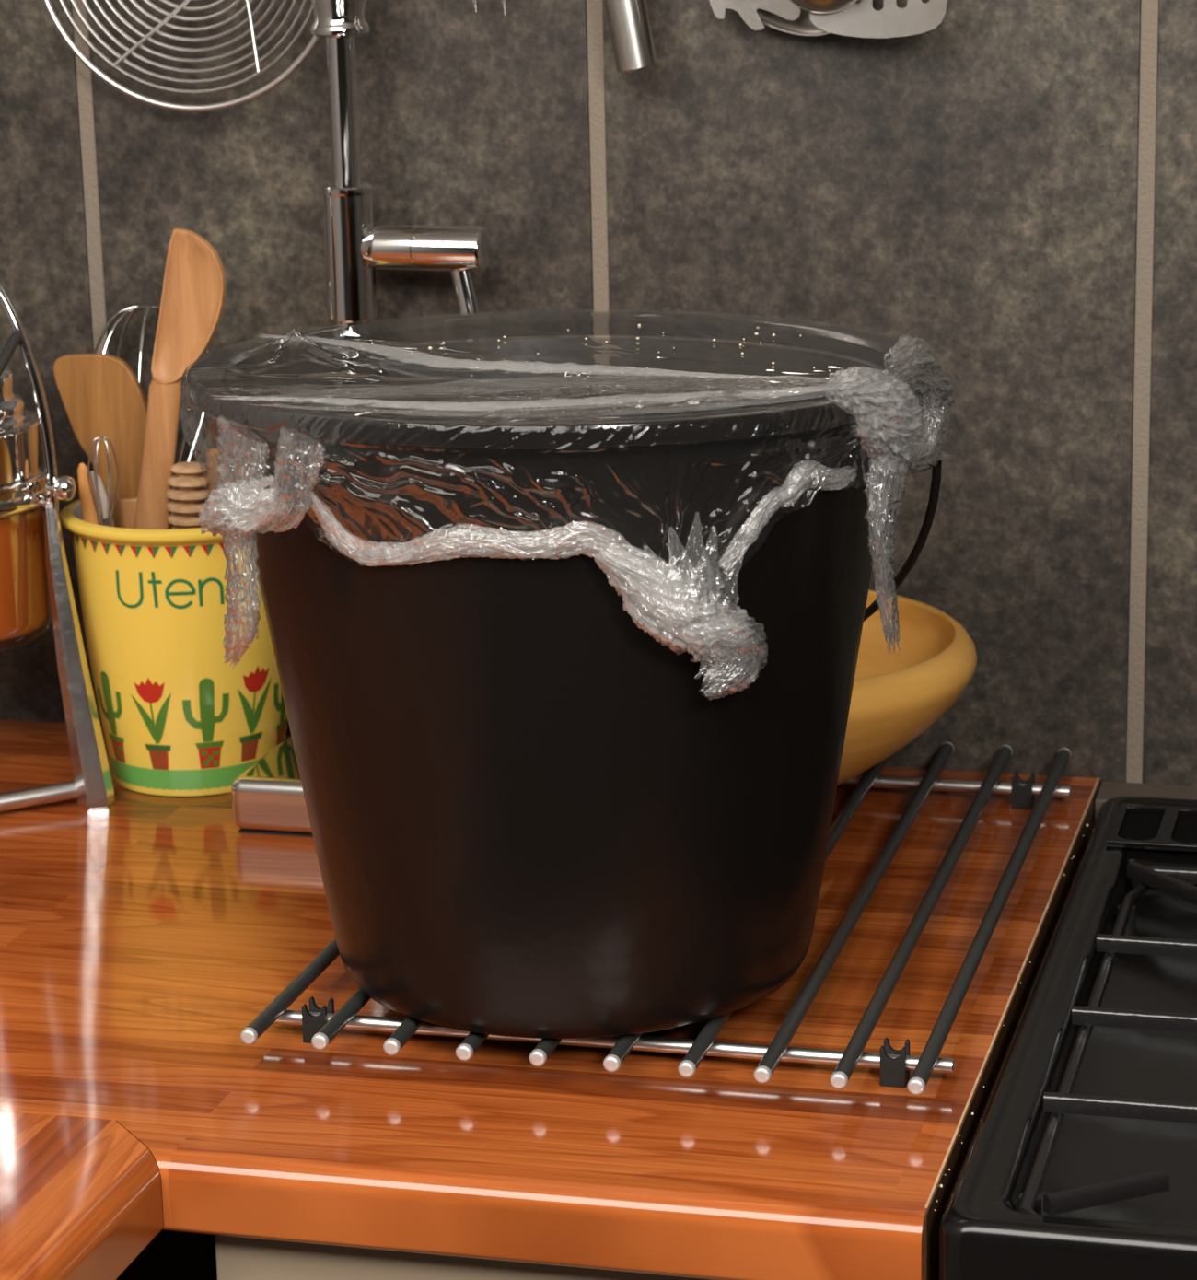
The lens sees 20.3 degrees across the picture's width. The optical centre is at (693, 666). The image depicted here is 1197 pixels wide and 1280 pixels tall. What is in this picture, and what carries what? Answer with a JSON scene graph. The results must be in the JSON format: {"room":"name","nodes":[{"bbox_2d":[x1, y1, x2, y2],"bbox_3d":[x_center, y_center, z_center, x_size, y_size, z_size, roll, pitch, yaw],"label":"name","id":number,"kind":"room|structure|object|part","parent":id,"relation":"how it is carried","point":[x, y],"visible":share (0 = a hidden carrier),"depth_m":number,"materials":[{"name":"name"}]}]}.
{"room":"kitchen","nodes":[
{"label":"kitchen","id":0,"kind":"room"},
{"bbox_2d":[0,0,1196,1279],"bbox_3d":[0.644,-0.213,1.893,2.900,2.430,0.047,3,16,13],"label":"wall","id":1,"kind":"structure","parent":0,"point":[1008,188],"depth_m":2.01,"materials":[{"name":"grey tile"}]},
{"bbox_2d":[1093,780,1196,825],"bbox_3d":[0.574,0.104,1.952,0.674,0.028,0.039,3,16,13],"label":"trim","id":2,"kind":"structure","parent":1,"relation":"attached to","point":[1108,790],"depth_m":2.02,"materials":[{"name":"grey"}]},
{"bbox_3d":[-0.025,-0.647,1.889,1.000,0.028,0.044,3,16,13],"label":"utensil rail","id":3,"kind":"object","parent":1,"relation":"attached to","visible":0},
{"bbox_2d":[42,0,320,111],"bbox_3d":[-0.310,-0.503,1.990,0.201,0.342,0.036,3,16,13],"label":"skimmer","id":4,"kind":"object","parent":3,"relation":"hanging from","point":[305,53],"visible":0.96,"depth_m":2.04,"materials":[{"name":"silver metal"}]},
{"bbox_2d":[472,0,507,14],"bbox_3d":[-0.127,-0.522,1.937,0.021,0.283,0.024,11,19,37],"label":"carving fork","id":5,"kind":"object","parent":3,"relation":"hanging from","point":[474,2],"visible":1,"depth_m":1.98,"materials":[{"name":"silver metal"}]},
{"bbox_2d":[603,0,657,71],"bbox_3d":[-0.042,-0.502,1.919,0.038,0.316,0.024,3,16,13],"label":"cylinder","id":6,"kind":"object","parent":3,"relation":"hanging from","point":[628,20],"visible":1,"depth_m":1.94,"materials":[{"name":"grey metal"}]},
{"bbox_2d":[709,0,801,30],"bbox_3d":[0.032,-0.509,1.896,0.055,0.292,0.021,3,16,13],"label":"fork","id":7,"kind":"object","parent":3,"relation":"hanging from","point":[747,9],"visible":0.97,"depth_m":1.94,"materials":[{"name":"silver metal"}]},
{"bbox_2d":[756,8,830,36],"bbox_3d":[0.055,-0.508,1.899,0.070,0.296,0.035,3,16,13],"label":"serving spoon","id":8,"kind":"object","parent":3,"relation":"hanging from","point":[802,26],"visible":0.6,"depth_m":1.95,"materials":[{"name":"silver metal"}]},
{"bbox_2d":[789,0,857,12],"bbox_3d":[0.070,-0.509,1.870,0.044,0.281,0.052,-13,20,-39],"label":"ladle","id":9,"kind":"object","parent":3,"relation":"hanging from","point":[812,5],"visible":1,"depth_m":1.90,"materials":[{"name":"silver metal"}]},
{"bbox_2d":[809,0,947,38],"bbox_3d":[0.105,-0.504,1.880,0.081,0.295,0.021,3,16,13],"label":"slotted turner","id":10,"kind":"object","parent":3,"relation":"hanging from","point":[861,19],"visible":1,"depth_m":1.91,"materials":[{"name":"silver metal"}]},
{"bbox_3d":[0.323,1.359,0.829,2.900,0.040,3.000,3,16,13],"label":"floor","id":11,"kind":"structure","parent":0,"visible":0},
{"bbox_2d":[214,1234,939,1279],"bbox_3d":[0.014,0.604,1.894,0.332,0.872,0.654,3,16,13],"label":"base cabinet","id":12,"kind":"object","parent":11,"relation":"on","point":[238,1258],"visible":0.02,"depth_m":1.52,"materials":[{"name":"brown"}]},
{"bbox_3d":[-0.059,0.339,1.528,0.328,0.155,0.020,3,16,13],"label":"drawer","id":13,"kind":"part","parent":12,"relation":"part of","materials":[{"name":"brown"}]},
{"bbox_2d":[0,720,1101,1279],"bbox_3d":[-0.334,0.148,1.857,1.044,0.038,0.657,3,16,13],"label":"countertop","id":14,"kind":"structure","parent":12,"relation":"on","point":[141,935],"depth_m":1.60,"materials":[{"name":"brown wood"}]},
{"bbox_2d":[0,280,115,811],"bbox_3d":[-0.448,-0.090,1.999,0.143,0.351,0.158,-12,19,-35],"label":"stand","id":15,"kind":"object","parent":14,"relation":"on","point":[29,485],"visible":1,"depth_m":1.99,"materials":[{"name":"silver metal"}]},
{"bbox_3d":[-0.413,-0.175,1.969,0.038,0.048,0.006,3,16,13],"label":"lid lever","id":16,"kind":"part","parent":15,"relation":"part of","materials":[{"name":"grey metal"}]},
{"bbox_3d":[-0.449,-0.147,1.996,0.114,0.066,0.114,3,16,13],"label":"lid","id":17,"kind":"part","parent":15,"relation":"part of","materials":[{"name":"silver metal"}]},
{"bbox_2d":[0,507,48,641],"bbox_3d":[-0.447,-0.059,2.020,0.107,0.076,0.107,-13,19,-37],"label":"glass jar","id":18,"kind":"object","parent":15,"relation":"on","point":[24,607],"depth_m":1.99,"materials":[{"name":"orange glass"}]},
{"bbox_3d":[-0.450,-0.171,1.988,0.143,0.182,0.008,3,16,13],"label":"bail handle","id":19,"kind":"part","parent":15,"relation":"part of","materials":[{"name":"silver metal"}]},
{"bbox_3d":[-0.409,0.081,2.004,0.093,0.013,0.011,-8,17,-26],"label":"rod","id":20,"kind":"part","parent":15,"relation":"part of","materials":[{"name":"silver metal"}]},
{"bbox_3d":[-0.377,-0.106,1.988,0.017,0.016,0.016,3,16,13],"label":"pivot knob","id":21,"kind":"part","parent":15,"relation":"part of","materials":[{"name":"silver metal"}]},
{"bbox_3d":[-0.373,-0.006,2.002,0.040,0.185,0.019,7,17,28],"label":"leg","id":22,"kind":"part","parent":15,"relation":"part of","materials":[{"name":"silver metal"}]},
{"bbox_2d":[59,481,288,796],"bbox_3d":[-0.311,-0.016,2.061,0.150,0.171,0.150,3,16,13],"label":"pot","id":23,"kind":"object","parent":14,"relation":"on","point":[177,720],"visible":0.61,"depth_m":2.01,"materials":[{"name":"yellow ceramic"}]},
{"bbox_2d":[77,463,99,524],"bbox_3d":[-0.362,-0.081,2.014,0.017,0.084,0.006,3,16,13],"label":"wooden stick","id":24,"kind":"object","parent":23,"relation":"in","point":[88,511],"visible":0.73,"depth_m":2.01,"materials":[{"name":"orange wood"}]},
{"bbox_2d":[53,353,147,527],"bbox_3d":[-0.361,-0.079,2.066,0.061,0.231,0.011,3,16,13],"label":"wooden spatula","id":25,"kind":"object","parent":23,"relation":"in","point":[101,395],"visible":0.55,"depth_m":2.04,"materials":[{"name":"brown wood"}]},
{"bbox_2d":[89,471,114,526],"bbox_3d":[-0.357,-0.079,2.021,0.020,0.080,0.009,3,16,13],"label":"stick","id":26,"kind":"object","parent":23,"relation":"in","point":[103,494],"visible":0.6,"depth_m":2.01,"materials":[{"name":"silver"}]},
{"bbox_2d":[87,436,118,526],"bbox_3d":[-0.353,-0.081,2.009,0.017,0.117,0.022,3,16,13],"label":"whisk","id":27,"kind":"object","parent":23,"relation":"in","point":[105,520],"visible":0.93,"depth_m":2.00,"materials":[{"name":"silver metal"}]},
{"bbox_3d":[-0.351,-0.058,2.018,0.005,0.068,0.015,10,18,34],"label":"handle","id":28,"kind":"part","parent":27,"relation":"part of","materials":[{"name":"silver metal"}]},
{"bbox_2d":[96,671,121,735],"bbox_3d":[-0.357,0.022,2.032,0.005,0.041,0.028,-13,19,-38],"label":"print","id":29,"kind":"object","parent":23,"relation":"on","point":[109,683],"depth_m":2.03,"materials":[{"name":"green paint"}]},
{"bbox_2d":[108,733,124,761],"bbox_3d":[-0.353,0.050,2.041,0.002,0.016,0.017,-14,20,-40],"label":"print","id":30,"kind":"object","parent":23,"relation":"on","point":[116,740],"depth_m":2.04,"materials":[{"name":"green paint"}]},
{"bbox_2d":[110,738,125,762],"bbox_3d":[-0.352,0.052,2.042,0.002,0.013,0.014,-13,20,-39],"label":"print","id":31,"kind":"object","parent":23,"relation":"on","point":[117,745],"depth_m":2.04,"materials":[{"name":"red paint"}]},
{"bbox_2d":[116,496,137,528],"bbox_3d":[-0.343,-0.075,2.043,0.019,0.058,0.009,3,16,13],"label":"wooden stick","id":32,"kind":"object","parent":23,"relation":"in","point":[126,507],"visible":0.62,"depth_m":2.04,"materials":[{"name":"brown wood"}]},
{"bbox_2d":[133,677,164,703],"bbox_3d":[-0.328,0.015,2.008,0.021,0.017,0.002,4,16,16],"label":"print","id":33,"kind":"object","parent":23,"relation":"attached to","point":[145,690],"depth_m":2.01,"materials":[{"name":"red paint"}]},
{"bbox_2d":[130,692,171,744],"bbox_3d":[-0.327,0.031,2.015,0.027,0.034,0.004,3,16,15],"label":"print","id":34,"kind":"object","parent":23,"relation":"attached to","point":[150,712],"depth_m":2.02,"materials":[{"name":"green paint"}]},
{"bbox_2d":[93,304,215,525],"bbox_3d":[-0.338,-0.121,2.097,0.080,0.213,0.080,6,17,24],"label":"whisk","id":35,"kind":"object","parent":23,"relation":"in","point":[132,310],"visible":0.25,"depth_m":2.07,"materials":[{"name":"silver metal"}]},
{"bbox_2d":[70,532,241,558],"bbox_3d":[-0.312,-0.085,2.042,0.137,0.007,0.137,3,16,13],"label":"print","id":36,"kind":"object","parent":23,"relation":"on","point":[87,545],"depth_m":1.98,"materials":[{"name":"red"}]},
{"bbox_2d":[144,744,171,769],"bbox_3d":[-0.325,0.055,2.024,0.017,0.016,0.003,3,16,13],"label":"print","id":37,"kind":"object","parent":23,"relation":"on","point":[157,756],"depth_m":2.02,"materials":[{"name":"green"}]},
{"bbox_2d":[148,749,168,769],"bbox_3d":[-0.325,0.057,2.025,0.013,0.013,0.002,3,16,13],"label":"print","id":38,"kind":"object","parent":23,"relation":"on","point":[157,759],"depth_m":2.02,"materials":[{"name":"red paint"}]},
{"bbox_2d":[72,532,245,558],"bbox_3d":[-0.312,-0.085,2.042,0.137,0.007,0.137,3,16,13],"label":"print","id":39,"kind":"object","parent":23,"relation":"on","point":[86,544],"depth_m":1.98,"materials":[{"name":"green"}]},
{"bbox_2d":[133,228,226,529],"bbox_3d":[-0.314,-0.139,2.009,0.079,0.252,0.014,5,16,19],"label":"wooden spatula","id":40,"kind":"object","parent":23,"relation":"in","point":[193,293],"visible":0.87,"depth_m":1.99,"materials":[{"name":"brown wood"}]},
{"bbox_2d":[166,461,210,529],"bbox_3d":[-0.304,-0.062,2.029,0.028,0.125,0.028,3,16,13],"label":"honey dipper","id":41,"kind":"object","parent":23,"relation":"in","point":[189,494],"visible":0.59,"depth_m":2.01,"materials":[{"name":"brown wood"}]},
{"bbox_2d":[182,677,229,742],"bbox_3d":[-0.294,0.026,2.013,0.028,0.041,0.005,-5,16,-15],"label":"print","id":42,"kind":"object","parent":23,"relation":"on","point":[205,701],"depth_m":2.01,"materials":[{"name":"green paint"}]},
{"bbox_2d":[195,740,223,766],"bbox_3d":[-0.294,0.054,2.024,0.017,0.016,0.002,-6,16,-17],"label":"print","id":43,"kind":"object","parent":23,"relation":"on","point":[207,752],"depth_m":2.02,"materials":[{"name":"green paint"}]},
{"bbox_2d":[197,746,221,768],"bbox_3d":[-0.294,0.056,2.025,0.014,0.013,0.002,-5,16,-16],"label":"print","id":44,"kind":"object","parent":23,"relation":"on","point":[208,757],"depth_m":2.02,"materials":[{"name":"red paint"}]},
{"bbox_2d":[206,447,226,526],"bbox_3d":[-0.292,-0.089,2.022,0.020,0.089,0.006,3,16,13],"label":"wooden stick","id":45,"kind":"object","parent":23,"relation":"in","point":[212,462],"visible":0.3,"depth_m":2.01,"materials":[{"name":"brown wood"}]},
{"bbox_2d":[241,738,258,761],"bbox_3d":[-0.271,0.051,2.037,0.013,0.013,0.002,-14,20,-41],"label":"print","id":46,"kind":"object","parent":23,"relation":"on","point":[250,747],"depth_m":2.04,"materials":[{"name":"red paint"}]},
{"bbox_2d":[239,732,262,761],"bbox_3d":[-0.271,0.050,2.037,0.010,0.016,0.015,3,16,13],"label":"print","id":47,"kind":"object","parent":23,"relation":"on","point":[250,743],"depth_m":2.04,"materials":[{"name":"green"}]},
{"bbox_2d":[237,677,271,733],"bbox_3d":[-0.267,0.025,2.030,0.027,0.034,0.004,-14,20,-40],"label":"print","id":48,"kind":"object","parent":23,"relation":"on","point":[254,694],"depth_m":2.03,"materials":[{"name":"green paint"}]},
{"bbox_2d":[243,666,269,692],"bbox_3d":[-0.265,0.008,2.024,0.002,0.017,0.021,13,21,42],"label":"print","id":49,"kind":"object","parent":23,"relation":"on","point":[255,679],"depth_m":2.02,"materials":[{"name":"red paint"}]},
{"bbox_2d":[273,683,285,723],"bbox_3d":[-0.252,0.015,2.053,0.005,0.041,0.028,3,16,13],"label":"print","id":50,"kind":"object","parent":23,"relation":"attached to","point":[279,708],"depth_m":2.05,"materials":[{"name":"green paint"}]},
{"bbox_2d":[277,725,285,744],"bbox_3d":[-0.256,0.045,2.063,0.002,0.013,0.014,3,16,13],"label":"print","id":51,"kind":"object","parent":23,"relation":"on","point":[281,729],"depth_m":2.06,"materials":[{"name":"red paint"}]},
{"bbox_2d":[277,719,286,744],"bbox_3d":[-0.255,0.042,2.063,0.002,0.016,0.017,3,16,13],"label":"print","id":52,"kind":"object","parent":23,"relation":"on","point":[281,723],"depth_m":2.06,"materials":[{"name":"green paint"}]},
{"bbox_2d":[231,736,313,837],"bbox_3d":[-0.202,0.072,1.989,0.124,0.034,0.099,3,16,13],"label":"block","id":53,"kind":"object","parent":14,"relation":"on","point":[268,797],"visible":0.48,"depth_m":1.95,"materials":[{"name":"silver metal"}]},
{"bbox_2d":[310,0,489,324],"bbox_3d":[-0.177,-0.207,2.014,0.115,0.560,0.053,3,16,13],"label":"tap","id":54,"kind":"object","parent":14,"relation":"on","point":[354,247],"visible":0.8,"depth_m":1.99,"materials":[{"name":"silver metal"}]},
{"bbox_3d":[-0.162,-0.251,1.999,0.077,0.027,0.027,3,16,13],"label":"lever","id":55,"kind":"part","parent":54,"relation":"part of","materials":[{"name":"silver metal"}]},
{"bbox_3d":[-0.134,-0.210,2.000,0.027,0.067,0.009,10,18,35],"label":"lever handle","id":56,"kind":"part","parent":54,"relation":"part of","materials":[{"name":"silver metal"}]},
{"bbox_2d":[240,741,1071,1095],"bbox_3d":[0.006,0.122,1.816,0.345,0.022,0.543,3,16,13],"label":"rack","id":57,"kind":"object","parent":14,"relation":"on","point":[320,1026],"visible":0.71,"depth_m":1.63,"materials":[{"name":"grey metal"}]},
{"bbox_3d":[-0.151,0.108,1.851,0.008,0.008,0.540,3,16,13],"label":"rod","id":58,"kind":"part","parent":57,"relation":"part of","materials":[{"name":"grey"}]},
{"bbox_3d":[-0.116,0.110,1.843,0.008,0.008,0.540,3,16,13],"label":"rod","id":59,"kind":"part","parent":57,"relation":"part of","materials":[{"name":"grey metal"}]},
{"bbox_3d":[-0.081,0.112,1.835,0.008,0.008,0.540,3,16,13],"label":"rod","id":60,"kind":"part","parent":57,"relation":"part of","materials":[{"name":"grey"}]},
{"bbox_3d":[-0.046,0.113,1.826,0.008,0.008,0.540,3,16,13],"label":"rod","id":61,"kind":"part","parent":57,"relation":"part of","materials":[{"name":"grey"}]},
{"bbox_3d":[-0.011,0.115,1.818,0.008,0.008,0.540,3,16,13],"label":"rod","id":62,"kind":"part","parent":57,"relation":"part of","materials":[{"name":"grey"}]},
{"bbox_2d":[186,370,942,1038],"bbox_3d":[-0.060,-0.002,1.646,0.365,0.309,0.370,3,16,13],"label":"bucket","id":63,"kind":"object","parent":57,"relation":"on","point":[530,814],"visible":0.81,"depth_m":1.52,"materials":[{"name":"black plastic"}]},
{"bbox_2d":[189,309,954,699],"bbox_3d":[-0.057,-0.097,1.612,0.373,0.150,0.361,3,16,13],"label":"film","id":64,"kind":"object","parent":63,"relation":"on","point":[392,357],"visible":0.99,"depth_m":1.51,"materials":[{"name":"clear plastic"}]},
{"bbox_2d":[428,324,846,376],"bbox_3d":[-0.027,-0.155,1.633,0.210,0.005,0.173,3,16,13],"label":"crumbs","id":65,"kind":"object","parent":64,"relation":"on","point":[586,338],"visible":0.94,"depth_m":1.66,"materials":[{"name":"beige food"}]},
{"bbox_3d":[-0.040,-0.063,1.721,0.365,0.191,0.190,3,16,13],"label":"handle","id":66,"kind":"part","parent":63,"relation":"part of","materials":[{"name":"plastic"}]},
{"bbox_3d":[-0.045,0.180,1.607,0.345,0.007,0.007,3,16,13],"label":"rail","id":67,"kind":"part","parent":57,"relation":"part of","materials":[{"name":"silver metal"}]},
{"bbox_3d":[0.024,0.117,1.810,0.008,0.008,0.540,3,16,13],"label":"rod","id":68,"kind":"part","parent":57,"relation":"part of","materials":[{"name":"grey metal"}]},
{"bbox_3d":[0.059,0.118,1.802,0.008,0.008,0.540,3,16,13],"label":"rod","id":69,"kind":"part","parent":57,"relation":"part of","materials":[{"name":"grey metal"}]},
{"bbox_3d":[0.094,0.120,1.794,0.008,0.008,0.540,3,16,13],"label":"rod","id":70,"kind":"part","parent":57,"relation":"part of","materials":[{"name":"grey"}]},
{"bbox_2d":[837,589,977,784],"bbox_3d":[0.029,0.028,1.933,0.270,0.098,0.270,3,16,13],"label":"wooden bowl","id":71,"kind":"object","parent":57,"relation":"on","point":[897,696],"visible":0.26,"depth_m":1.86,"materials":[{"name":"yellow wood"}]},
{"bbox_3d":[0.129,0.121,1.786,0.008,0.008,0.540,3,16,13],"label":"rod","id":72,"kind":"part","parent":57,"relation":"part of","materials":[{"name":"grey metal"}]},
{"bbox_3d":[0.057,0.067,2.021,0.345,0.007,0.007,3,16,13],"label":"rail","id":73,"kind":"part","parent":57,"relation":"part of","materials":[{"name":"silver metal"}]},
{"bbox_3d":[0.164,0.123,1.778,0.008,0.008,0.540,3,16,13],"label":"rod","id":74,"kind":"part","parent":57,"relation":"part of","materials":[{"name":"grey metal"}]},
{"bbox_2d":[934,805,1088,1210],"bbox_3d":[0.170,0.160,1.713,0.004,0.004,0.580,3,16,13],"label":"crumbs","id":75,"kind":"object","parent":14,"relation":"on","point":[972,1113],"visible":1,"depth_m":1.54,"materials":[{"name":"beige food"}]},
{"bbox_2d":[939,796,1196,1279],"bbox_3d":[0.470,0.611,1.729,0.609,0.909,0.684,3,16,13],"label":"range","id":76,"kind":"object","parent":11,"relation":"on","point":[1080,1161],"visible":1,"depth_m":1.58,"materials":[{"name":"black metal"}]},
{"bbox_3d":[-0.603,0.705,1.554,0.690,0.872,0.270,3,16,13],"label":"base cabinet","id":77,"kind":"object","parent":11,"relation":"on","visible":0},
{"bbox_2d":[0,1110,162,1279],"bbox_3d":[-0.611,0.260,1.456,0.696,0.038,0.352,3,16,13],"label":"countertop","id":78,"kind":"structure","parent":77,"relation":"on","point":[81,1198],"depth_m":1.48,"materials":[{"name":"brown wood"}]}
]}

